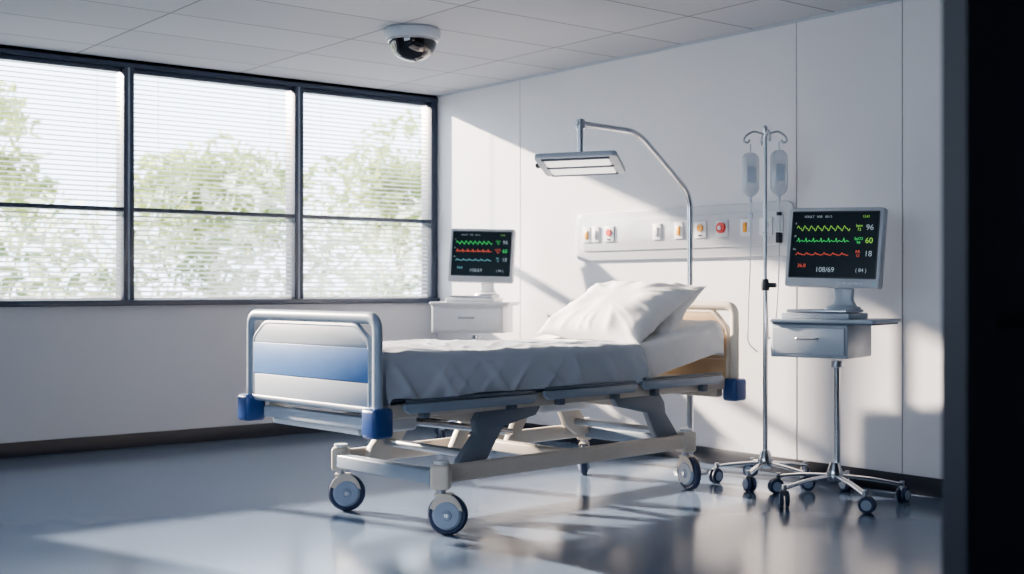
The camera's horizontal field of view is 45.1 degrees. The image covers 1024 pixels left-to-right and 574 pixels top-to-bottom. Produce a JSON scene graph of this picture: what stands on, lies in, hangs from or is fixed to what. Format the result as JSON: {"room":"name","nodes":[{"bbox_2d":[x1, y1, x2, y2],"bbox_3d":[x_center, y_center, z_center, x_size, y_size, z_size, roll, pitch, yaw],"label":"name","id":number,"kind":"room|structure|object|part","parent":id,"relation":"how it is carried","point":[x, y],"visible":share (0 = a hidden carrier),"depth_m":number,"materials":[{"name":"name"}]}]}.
{"room":"hospital room","nodes":[
{"label":"hospital room","id":0,"kind":"room"},
{"bbox_2d":[0,303,436,442],"bbox_3d":[-3.684,0.620,7.892,7.660,1.000,0.200,0,0,-39],"label":"wall","id":1,"kind":"structure","parent":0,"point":[66,371],"depth_m":8.59,"materials":[{"name":"white paint"}]},
{"bbox_2d":[0,202,430,223],"bbox_3d":[-2.642,-0.540,8.670,5.060,0.030,0.140,0,0,-38],"label":"rail","id":2,"kind":"object","parent":1,"relation":"attached to","point":[2,204],"visible":0.84,"depth_m":8.92,"materials":[{"name":"black metal"}]},
{"bbox_2d":[0,417,435,458],"bbox_3d":[-3.623,1.070,7.804,7.645,0.100,0.015,0,0,-38],"label":"baseboard","id":3,"kind":"structure","parent":1,"relation":"attached to","point":[145,439],"depth_m":8.64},
{"bbox_2d":[0,298,439,306],"bbox_3d":[-2.651,0.110,8.682,5.060,0.040,0.250,0,0,-38],"label":"sill","id":4,"kind":"structure","parent":1,"relation":"attached to","point":[17,303],"depth_m":8.87,"materials":[{"name":"grey metal"}]},
{"bbox_2d":[116,67,127,299],"bbox_3d":[-2.724,-0.720,8.599,0.031,1.620,0.150,0,0,-38],"label":"mullion","id":5,"kind":"object","parent":4,"relation":"on","point":[123,89],"visible":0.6,"depth_m":8.55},
{"bbox_2d":[128,67,129,299],"bbox_3d":[-2.705,-0.720,8.611,0.016,1.620,0.142,0,0,-38],"label":"mullion gasket","id":6,"kind":"object","parent":4,"relation":"on","point":[128,67],"visible":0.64,"depth_m":8.55,"materials":[{"name":"rubber"}]},
{"bbox_2d":[130,68,133,299],"bbox_3d":[-2.688,-0.720,8.627,0.031,1.620,0.150,0,0,-38],"label":"mullion","id":7,"kind":"object","parent":4,"relation":"on","point":[131,69],"visible":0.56,"depth_m":8.57,"materials":[{"name":"black metal"}]},
{"bbox_2d":[286,86,297,298],"bbox_3d":[-1.684,-0.720,9.426,0.031,1.620,0.150,0,0,-38],"label":"mullion","id":8,"kind":"object","parent":4,"relation":"on","point":[293,102],"visible":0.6,"depth_m":9.39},
{"bbox_2d":[298,87,299,298],"bbox_3d":[-1.665,-0.720,9.438,0.016,1.620,0.142,0,0,-38],"label":"mullion gasket","id":9,"kind":"object","parent":4,"relation":"on","point":[298,87],"visible":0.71,"depth_m":9.38,"materials":[{"name":"rubber"}]},
{"bbox_2d":[300,87,303,298],"bbox_3d":[-1.649,-0.720,9.454,0.031,1.620,0.150,0,0,-38],"label":"mullion","id":10,"kind":"object","parent":4,"relation":"on","point":[301,88],"visible":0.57,"depth_m":9.39,"materials":[{"name":"black metal"}]},
{"bbox_2d":[421,102,436,297],"bbox_3d":[-0.686,-0.720,10.220,0.060,1.620,0.150,0,0,-38],"label":"mullion","id":11,"kind":"object","parent":4,"relation":"on","point":[431,109],"visible":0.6,"depth_m":10.17,"materials":[{"name":"metal"}]},
{"bbox_2d":[0,0,886,95],"bbox_3d":[-0.518,-1.640,3.913,8.060,0.120,10.370,0,0,-38],"label":"ceiling","id":12,"kind":"structure","parent":0,"point":[343,42],"depth_m":7.53,"materials":[{"name":"tile"}]},
{"bbox_2d":[385,23,440,61],"bbox_3d":[-0.607,-1.480,7.542,0.340,0.200,0.340,0,0,-38],"label":"dome security camera","id":13,"kind":"object","parent":12,"relation":"attached to","point":[410,42],"visible":1,"depth_m":7.43,"materials":[{"name":"grey plastic"}]},
{"bbox_2d":[0,426,941,573],"bbox_3d":[-0.518,1.180,3.913,8.060,0.120,10.370,0,0,-38],"label":"floor","id":14,"kind":"structure","parent":0,"point":[258,505],"depth_m":5.86,"materials":[{"name":"plastic"}]},
{"bbox_2d":[430,228,519,437],"bbox_3d":[-0.271,0.342,9.140,0.665,1.555,0.644,0,0,14],"label":"cart","id":15,"kind":"object","parent":14,"relation":"on","point":[486,257],"visible":0.9,"depth_m":9.04,"materials":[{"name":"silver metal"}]},
{"bbox_3d":[-0.329,0.235,8.956,0.516,0.167,0.014,0,0,13],"label":"drawer","id":16,"kind":"part","parent":15,"relation":"part of","materials":[{"name":"white plastic"}]},
{"bbox_2d":[430,301,519,305],"bbox_3d":[-0.271,0.124,9.112,0.652,0.028,0.690,0,0,-38],"label":"tray","id":17,"kind":"object","parent":15,"relation":"on","point":[445,303],"depth_m":8.95,"materials":[{"name":"white plastic"}]},
{"bbox_3d":[-0.222,-0.229,9.105,0.490,0.400,0.054,2,-7,13],"label":"casing","id":18,"kind":"part","parent":15,"relation":"part of","materials":[{"name":"plastic"}]},
{"bbox_2d":[238,281,745,534],"bbox_3d":[0.017,0.541,6.561,2.680,1.157,1.171,0,0,-43],"label":"hospital bed","id":19,"kind":"object","parent":14,"relation":"on","point":[622,344],"visible":1,"depth_m":6.05,"materials":[{"name":"white fabric"}]},
{"bbox_3d":[-0.312,0.552,6.908,2.470,0.065,0.055,0,0,-43],"label":"deck frame","id":20,"kind":"part","parent":19,"relation":"part of","materials":[{"name":"grey metal"}]},
{"bbox_3d":[-0.933,0.217,5.696,0.028,0.095,0.930,0,0,-44],"label":"footboard","id":21,"kind":"part","parent":19,"relation":"part of","materials":[{"name":"grey plastic"}]},
{"bbox_3d":[-0.933,0.472,5.696,0.028,0.105,0.930,0,0,-44],"label":"footboard","id":22,"kind":"part","parent":19,"relation":"part of","materials":[{"name":"grey plastic"}]},
{"bbox_3d":[-0.933,0.535,5.696,0.036,0.035,1.020,0,0,-44],"label":"footboard rail","id":23,"kind":"part","parent":19,"relation":"part of","materials":[{"name":"silver metal"}]},
{"bbox_3d":[-0.933,0.340,5.696,0.032,0.370,0.960,0,0,-43],"label":"footboard frame","id":24,"kind":"part","parent":19,"relation":"part of","materials":[{"name":"plastic"}]},
{"bbox_3d":[-0.933,0.354,5.696,0.042,0.492,1.073,0,0,-44],"label":"footboard frame","id":25,"kind":"part","parent":19,"relation":"part of","materials":[{"name":"white plastic"}]},
{"bbox_3d":[-0.321,0.930,5.573,0.044,0.040,0.044,0,0,6],"label":"stem","id":26,"kind":"part","parent":19,"relation":"part of","materials":[{"name":"metal"}]},
{"bbox_3d":[-0.261,0.705,6.223,0.706,0.146,0.036,0,0,-44],"label":"motor rod","id":27,"kind":"part","parent":19,"relation":"part of","materials":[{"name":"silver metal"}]},
{"bbox_3d":[-0.178,0.537,5.684,0.820,0.045,0.020,0,0,-44],"label":"rail","id":28,"kind":"part","parent":19,"relation":"part of","materials":[{"name":"grey metal"}]},
{"bbox_2d":[383,339,648,406],"bbox_3d":[-0.260,0.409,6.334,1.745,0.272,1.056,0,0,-44],"label":"blanket","id":29,"kind":"object","parent":19,"relation":"on","point":[416,372],"depth_m":5.94,"materials":[{"name":"white fabric"}]},
{"bbox_3d":[0.046,0.508,6.625,0.700,0.020,0.920,0,0,-44],"label":"deck panel","id":30,"kind":"part","parent":19,"relation":"part of","materials":[{"name":"black metal"}]},
{"bbox_3d":[0.311,0.552,6.252,2.470,0.065,0.055,0,0,-43],"label":"deck frame","id":31,"kind":"part","parent":19,"relation":"part of","materials":[{"name":"grey metal"}]},
{"bbox_3d":[0.406,0.529,6.238,0.690,0.045,0.020,0,0,-43],"label":"rail","id":32,"kind":"part","parent":19,"relation":"part of","materials":[{"name":"grey metal"}]},
{"bbox_3d":[-0.001,0.355,6.580,2.450,0.331,0.975,0,0,-44],"label":"mattress","id":33,"kind":"part","parent":19,"relation":"part of","materials":[{"name":"white fabric"}]},
{"bbox_2d":[537,281,697,344],"bbox_3d":[0.597,0.148,7.079,0.560,0.237,0.820,-38,26,-33],"label":"pillow","id":34,"kind":"object","parent":19,"relation":"on","point":[645,312],"depth_m":6.90,"materials":[{"name":"white fabric"}]},
{"bbox_2d":[651,282,706,333],"bbox_3d":[0.710,0.162,7.200,0.800,0.190,0.480,-2,41,45],"label":"pillow","id":35,"kind":"object","parent":19,"relation":"on","point":[669,323],"depth_m":6.91,"materials":[{"name":"white fabric"}]},
{"bbox_3d":[0.939,0.521,6.744,0.700,0.045,0.020,0,0,-44],"label":"rail","id":36,"kind":"part","parent":19,"relation":"part of","materials":[{"name":"grey metal"}]},
{"bbox_3d":[0.931,0.535,7.465,0.036,0.035,1.020,0,0,-44],"label":"headboard rail","id":37,"kind":"part","parent":19,"relation":"part of","materials":[{"name":"silver metal"}]},
{"bbox_3d":[0.931,0.472,7.465,0.028,0.105,0.930,0,0,-43],"label":"headboard","id":38,"kind":"part","parent":19,"relation":"part of","materials":[{"name":"brown wood"}]},
{"bbox_3d":[0.931,0.205,7.465,0.028,0.120,0.930,0,0,-43],"label":"headboard","id":39,"kind":"part","parent":19,"relation":"part of","materials":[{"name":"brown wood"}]},
{"bbox_3d":[0.931,0.327,7.465,0.032,0.395,0.960,0,0,-43],"label":"headboard frame","id":40,"kind":"part","parent":19,"relation":"part of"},
{"bbox_3d":[0.931,0.342,7.465,0.042,0.517,1.073,0,0,-44],"label":"headboard frame","id":41,"kind":"part","parent":19,"relation":"part of","materials":[{"name":"white plastic"}]},
{"bbox_2d":[535,118,706,474],"bbox_3d":[0.665,0.090,7.111,1.246,2.060,0.545,0,0,-38],"label":"lamp","id":42,"kind":"object","parent":14,"relation":"on","point":[608,162],"visible":0.87,"depth_m":6.94,"materials":[{"name":"silver metal"}]},
{"bbox_2d":[545,159,610,167],"bbox_3d":[0.363,-0.688,6.811,0.360,0.006,0.120,-1,-12,14],"label":"diffuser","id":43,"kind":"object","parent":42,"relation":"attached to","point":[599,162],"depth_m":6.82,"materials":[{"name":"white plastic"}]},
{"bbox_2d":[550,167,615,174],"bbox_3d":[0.400,-0.657,6.953,0.360,0.006,0.120,-1,-12,14],"label":"diffuser","id":44,"kind":"object","parent":42,"relation":"attached to","point":[605,169],"depth_m":6.95,"materials":[{"name":"white plastic"}]},
{"bbox_3d":[1.075,1.109,7.436,0.200,0.022,0.200,0,0,-38],"label":"pole floor plate","id":45,"kind":"part","parent":42,"relation":"part of","materials":[{"name":"metal"}]},
{"bbox_2d":[708,125,814,491],"bbox_3d":[1.456,0.100,6.974,0.605,2.040,0.598,0,0,-38],"label":"stand","id":46,"kind":"object","parent":14,"relation":"on","point":[778,158],"visible":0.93,"depth_m":6.97,"materials":[{"name":"silver metal"}]},
{"bbox_3d":[1.290,1.010,7.017,0.242,0.049,0.032,0,0,14],"label":"leg","id":47,"kind":"part","parent":46,"relation":"part of","materials":[{"name":"silver metal"}]},
{"bbox_3d":[1.357,1.010,6.854,0.032,0.049,0.242,0,0,32],"label":"leg","id":48,"kind":"part","parent":46,"relation":"part of","materials":[{"name":"silver metal"}]},
{"bbox_3d":[1.462,-0.010,6.964,0.063,0.028,0.028,0,0,33],"label":"clamp knob","id":49,"kind":"part","parent":46,"relation":"part of","materials":[{"name":"plastic"}]},
{"bbox_3d":[1.534,1.010,6.867,0.032,0.049,0.242,0,0,-41],"label":"leg","id":50,"kind":"part","parent":46,"relation":"part of","materials":[{"name":"silver metal"}]},
{"bbox_3d":[1.575,1.010,7.039,0.242,0.049,0.032,0,0,-22],"label":"leg","id":51,"kind":"part","parent":46,"relation":"part of","materials":[{"name":"silver metal"}]},
{"bbox_2d":[768,207,910,513],"bbox_3d":[1.668,0.350,6.456,0.720,1.541,0.741,0,0,37],"label":"cart","id":52,"kind":"object","parent":14,"relation":"on","point":[842,249],"visible":1,"depth_m":6.38,"materials":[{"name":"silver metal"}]},
{"bbox_3d":[1.553,1.004,6.562,0.312,0.059,0.032,0,0,44],"label":"leg","id":53,"kind":"part","parent":52,"relation":"part of","materials":[{"name":"silver metal"}]},
{"bbox_3d":[1.510,0.265,6.321,0.122,0.012,0.030,0,0,36],"label":"drawer handle","id":54,"kind":"part","parent":52,"relation":"part of","materials":[{"name":"metal"}]},
{"bbox_3d":[1.523,1.004,6.346,0.312,0.059,0.032,0,0,-28],"label":"leg","id":55,"kind":"part","parent":52,"relation":"part of","materials":[{"name":"silver metal"}]},
{"bbox_3d":[1.522,0.278,6.338,0.396,0.142,0.014,0,0,36],"label":"drawer","id":56,"kind":"part","parent":52,"relation":"part of","materials":[{"name":"grey plastic"}]},
{"bbox_2d":[769,318,900,325],"bbox_3d":[1.687,0.179,6.434,0.525,0.028,0.645,0,0,-38],"label":"tray","id":57,"kind":"object","parent":52,"relation":"on","point":[775,321],"depth_m":6.28,"materials":[{"name":"grey plastic"}]},
{"bbox_3d":[1.690,-0.204,6.438,0.515,0.420,0.054,2,-6,36],"label":"casing","id":58,"kind":"part","parent":52,"relation":"part of","materials":[{"name":"plastic"}]},
{"bbox_3d":[1.719,1.004,6.251,0.032,0.059,0.312,0,0,-10],"label":"leg","id":59,"kind":"part","parent":52,"relation":"part of","materials":[{"name":"silver metal"}]},
{"bbox_3d":[1.747,1.029,6.099,0.024,0.047,0.024,0,0,37],"label":"caster stem","id":60,"kind":"part","parent":52,"relation":"part of","materials":[{"name":"metal"}]},
{"bbox_3d":[1.870,1.004,6.408,0.312,0.059,0.032,0,0,8],"label":"leg","id":61,"kind":"part","parent":52,"relation":"part of","materials":[{"name":"silver metal"}]},
{"bbox_3d":[2.023,1.029,6.387,0.024,0.047,0.024,0,0,37],"label":"caster stem","id":62,"kind":"part","parent":52,"relation":"part of","materials":[{"name":"metal"}]},
{"bbox_2d":[942,0,1023,573],"bbox_3d":[1.343,-0.222,2.758,1.263,2.676,0.053,0,0,-38],"label":"leaf","id":63,"kind":"object","parent":14,"relation":"on","point":[996,27],"depth_m":2.39,"materials":[{"name":"laminate"}]},
{"bbox_3d":[0.852,-0.222,2.368,0.007,2.676,0.053,0,0,-38],"label":"edge strip","id":64,"kind":"part","parent":63,"relation":"part of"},
{"bbox_3d":[1.098,0.068,2.532,0.370,0.035,0.003,0,0,-38],"label":"pull recess","id":65,"kind":"part","parent":63,"relation":"part of","materials":[{"name":"black"}]},
{"bbox_2d":[437,0,902,97],"bbox_3d":[1.531,-1.573,7.479,0.012,0.015,6.900,0,0,-39],"label":"ceiling trim","id":66,"kind":"structure","parent":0,"point":[888,1],"depth_m":7.95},
{"bbox_2d":[436,419,941,497],"bbox_3d":[1.524,1.070,7.486,0.015,0.100,6.920,0,0,-39],"label":"baseboard","id":67,"kind":"structure","parent":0,"point":[919,485],"depth_m":7.20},
{"bbox_2d":[437,0,941,478],"bbox_3d":[2.557,-0.230,6.359,0.200,2.700,10.370,0,0,-38],"label":"wall","id":68,"kind":"structure","parent":0,"point":[696,105],"depth_m":7.50,"materials":[{"name":"white paint"}]},
{"bbox_2d":[0,54,120,300],"bbox_3d":[-3.172,-0.718,8.216,1.140,1.613,0.050,0,0,-38],"label":"window blind","id":69,"kind":"object","parent":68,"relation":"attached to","point":[3,57],"visible":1,"depth_m":8.30,"materials":[{"name":"white plastic"}]},
{"bbox_2d":[134,69,291,299],"bbox_3d":[-2.174,-0.718,9.011,1.244,1.613,0.050,0,0,-38],"label":"window blind","id":70,"kind":"object","parent":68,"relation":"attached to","point":[137,72],"visible":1,"depth_m":8.97,"materials":[{"name":"white plastic"}]},
{"bbox_3d":[-2.506,-0.710,8.725,0.003,1.580,0.002,0,0,-38],"label":"ladder cord","id":71,"kind":"part","parent":70,"relation":"part of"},
{"bbox_2d":[0,44,435,97],"bbox_3d":[-3.616,-1.569,7.806,7.660,0.022,0.020,0,0,-39],"label":"ceiling trim","id":72,"kind":"structure","parent":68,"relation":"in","point":[26,49],"depth_m":8.84,"materials":[{"name":"black metal"}]},
{"bbox_2d":[0,45,437,102],"bbox_3d":[-2.639,-1.552,8.666,5.060,0.054,0.150,0,0,-38],"label":"rail","id":73,"kind":"object","parent":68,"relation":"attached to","point":[17,52],"visible":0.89,"depth_m":8.92,"materials":[{"name":"black metal"}]},
{"bbox_2d":[304,88,427,298],"bbox_3d":[-1.162,-0.718,9.815,1.173,1.613,0.050,0,0,-38],"label":"window blind","id":74,"kind":"object","parent":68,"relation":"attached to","point":[321,93],"visible":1,"depth_m":9.83,"materials":[{"name":"white plastic"}]},
{"bbox_3d":[-1.475,-0.710,9.545,0.003,1.580,0.002,0,0,-38],"label":"ladder cord","id":75,"kind":"part","parent":74,"relation":"part of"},
{"bbox_3d":[-0.829,-0.710,10.059,0.003,1.580,0.002,0,0,-38],"label":"ladder cord","id":76,"kind":"part","parent":74,"relation":"part of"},
{"bbox_2d":[576,201,793,260],"bbox_3d":[1.048,-0.350,8.041,0.068,0.330,1.940,0,0,-38],"label":"panel","id":77,"kind":"object","parent":68,"relation":"attached to","point":[719,231],"visible":0.91,"depth_m":8.00,"materials":[{"name":"white plastic"}]},
{"bbox_2d":[583,227,590,242],"bbox_3d":[0.530,-0.365,8.689,0.012,0.110,0.080,0,0,-38],"label":"outlet plate","id":78,"kind":"object","parent":77,"relation":"attached to","point":[586,230],"depth_m":8.68,"materials":[{"name":"white plastic"}]},
{"bbox_2d":[592,227,599,242],"bbox_3d":[0.586,-0.365,8.619,0.012,0.110,0.080,0,0,-38],"label":"outlet plate","id":79,"kind":"object","parent":77,"relation":"attached to","point":[595,230],"depth_m":8.60,"materials":[{"name":"white plastic"}]},
{"bbox_2d":[604,226,614,241],"bbox_3d":[0.673,-0.365,8.509,0.012,0.110,0.100,0,0,-38],"label":"outlet plate","id":80,"kind":"object","parent":77,"relation":"attached to","point":[609,231],"depth_m":8.50,"materials":[{"name":"white plastic"}]},
{"bbox_2d":[652,223,661,239],"bbox_3d":[0.960,-0.365,8.149,0.012,0.110,0.080,0,0,-38],"label":"outlet plate","id":81,"kind":"object","parent":77,"relation":"attached to","point":[656,227],"depth_m":8.13,"materials":[{"name":"white plastic"}]},
{"bbox_2d":[674,222,683,238],"bbox_3d":[1.084,-0.365,7.992,0.012,0.110,0.080,0,0,-38],"label":"outlet plate","id":82,"kind":"object","parent":77,"relation":"attached to","point":[678,226],"depth_m":7.98,"materials":[{"name":"white plastic"}]},
{"bbox_3d":[1.055,-0.355,8.046,0.012,0.210,1.800,0,0,-38],"label":"raised rail","id":83,"kind":"part","parent":77,"relation":"part of","materials":[{"name":"white plastic"}]},
{"bbox_2d":[695,221,706,238],"bbox_3d":[1.203,-0.365,7.844,0.012,0.110,0.100,0,0,-38],"label":"outlet plate","id":84,"kind":"object","parent":77,"relation":"attached to","point":[700,226],"depth_m":7.83,"materials":[{"name":"white plastic"}]},
{"bbox_2d":[716,220,728,237],"bbox_3d":[1.315,-0.365,7.703,0.012,0.110,0.100,0,0,-38],"label":"outlet plate","id":85,"kind":"object","parent":77,"relation":"attached to","point":[722,226],"depth_m":7.68,"materials":[{"name":"white plastic"}]},
{"bbox_2d":[740,218,749,236],"bbox_3d":[1.433,-0.365,7.554,0.012,0.110,0.080,0,0,-38],"label":"outlet plate","id":86,"kind":"object","parent":77,"relation":"attached to","point":[744,232],"depth_m":7.55,"materials":[{"name":"white plastic"}]},
{"bbox_2d":[759,217,772,235],"bbox_3d":[1.532,-0.365,7.429,0.012,0.110,0.100,0,0,-38],"label":"outlet plate","id":87,"kind":"object","parent":77,"relation":"attached to","point":[761,219],"depth_m":7.41,"materials":[{"name":"white plastic"}]},
{"bbox_2d":[796,23,796,458],"bbox_3d":[1.684,-0.273,7.294,0.002,2.585,0.006,0,0,-38],"label":"trim","id":88,"kind":"structure","parent":68,"relation":"attached to","point":[796,23],"depth_m":7.29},
{"bbox_2d":[902,1,902,473],"bbox_3d":[2.133,-0.273,6.731,0.002,2.585,0.006,0,0,-38],"label":"trim","id":89,"kind":"structure","parent":68,"relation":"attached to","point":[902,1],"depth_m":6.73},
{"label":"outside","id":90,"kind":"structure","parent":0,"visible":0},
{"bbox_3d":[-19.773,1.680,40.922,100.000,0.120,71.330,0,0,-39],"label":"ground","id":91,"kind":"structure","parent":90,"visible":0},
{"bbox_2d":[0,81,63,240],"bbox_3d":[-9.306,-1.156,20.599,3.256,5.560,3.080,0,0,-38],"label":"tree","id":92,"kind":"object","parent":91,"relation":"on","point":[16,200],"visible":0.59,"depth_m":20.83,"materials":[{"name":"green plant"}]},
{"bbox_2d":[107,128,310,290],"bbox_3d":[-6.052,-0.734,24.578,4.158,4.715,3.459,0,0,-38],"label":"tree","id":93,"kind":"object","parent":91,"relation":"on","point":[137,205],"visible":0.45,"depth_m":23.88,"materials":[{"name":"green plant"}]},
{"bbox_2d":[0,171,420,297],"bbox_3d":[-3.338,0.162,17.139,20.057,3.619,2.490,0,0,-38],"label":"hedge","id":94,"kind":"object","parent":91,"relation":"on","point":[31,200],"visible":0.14,"depth_m":16.45,"materials":[{"name":"green plant"}]},
{"bbox_2d":[304,109,420,293],"bbox_3d":[-2.535,-1.130,26.303,4.059,5.506,3.278,0,0,-38],"label":"tree","id":95,"kind":"object","parent":91,"relation":"on","point":[407,111],"visible":0.44,"depth_m":25.86,"materials":[{"name":"green plant"}]}
]}

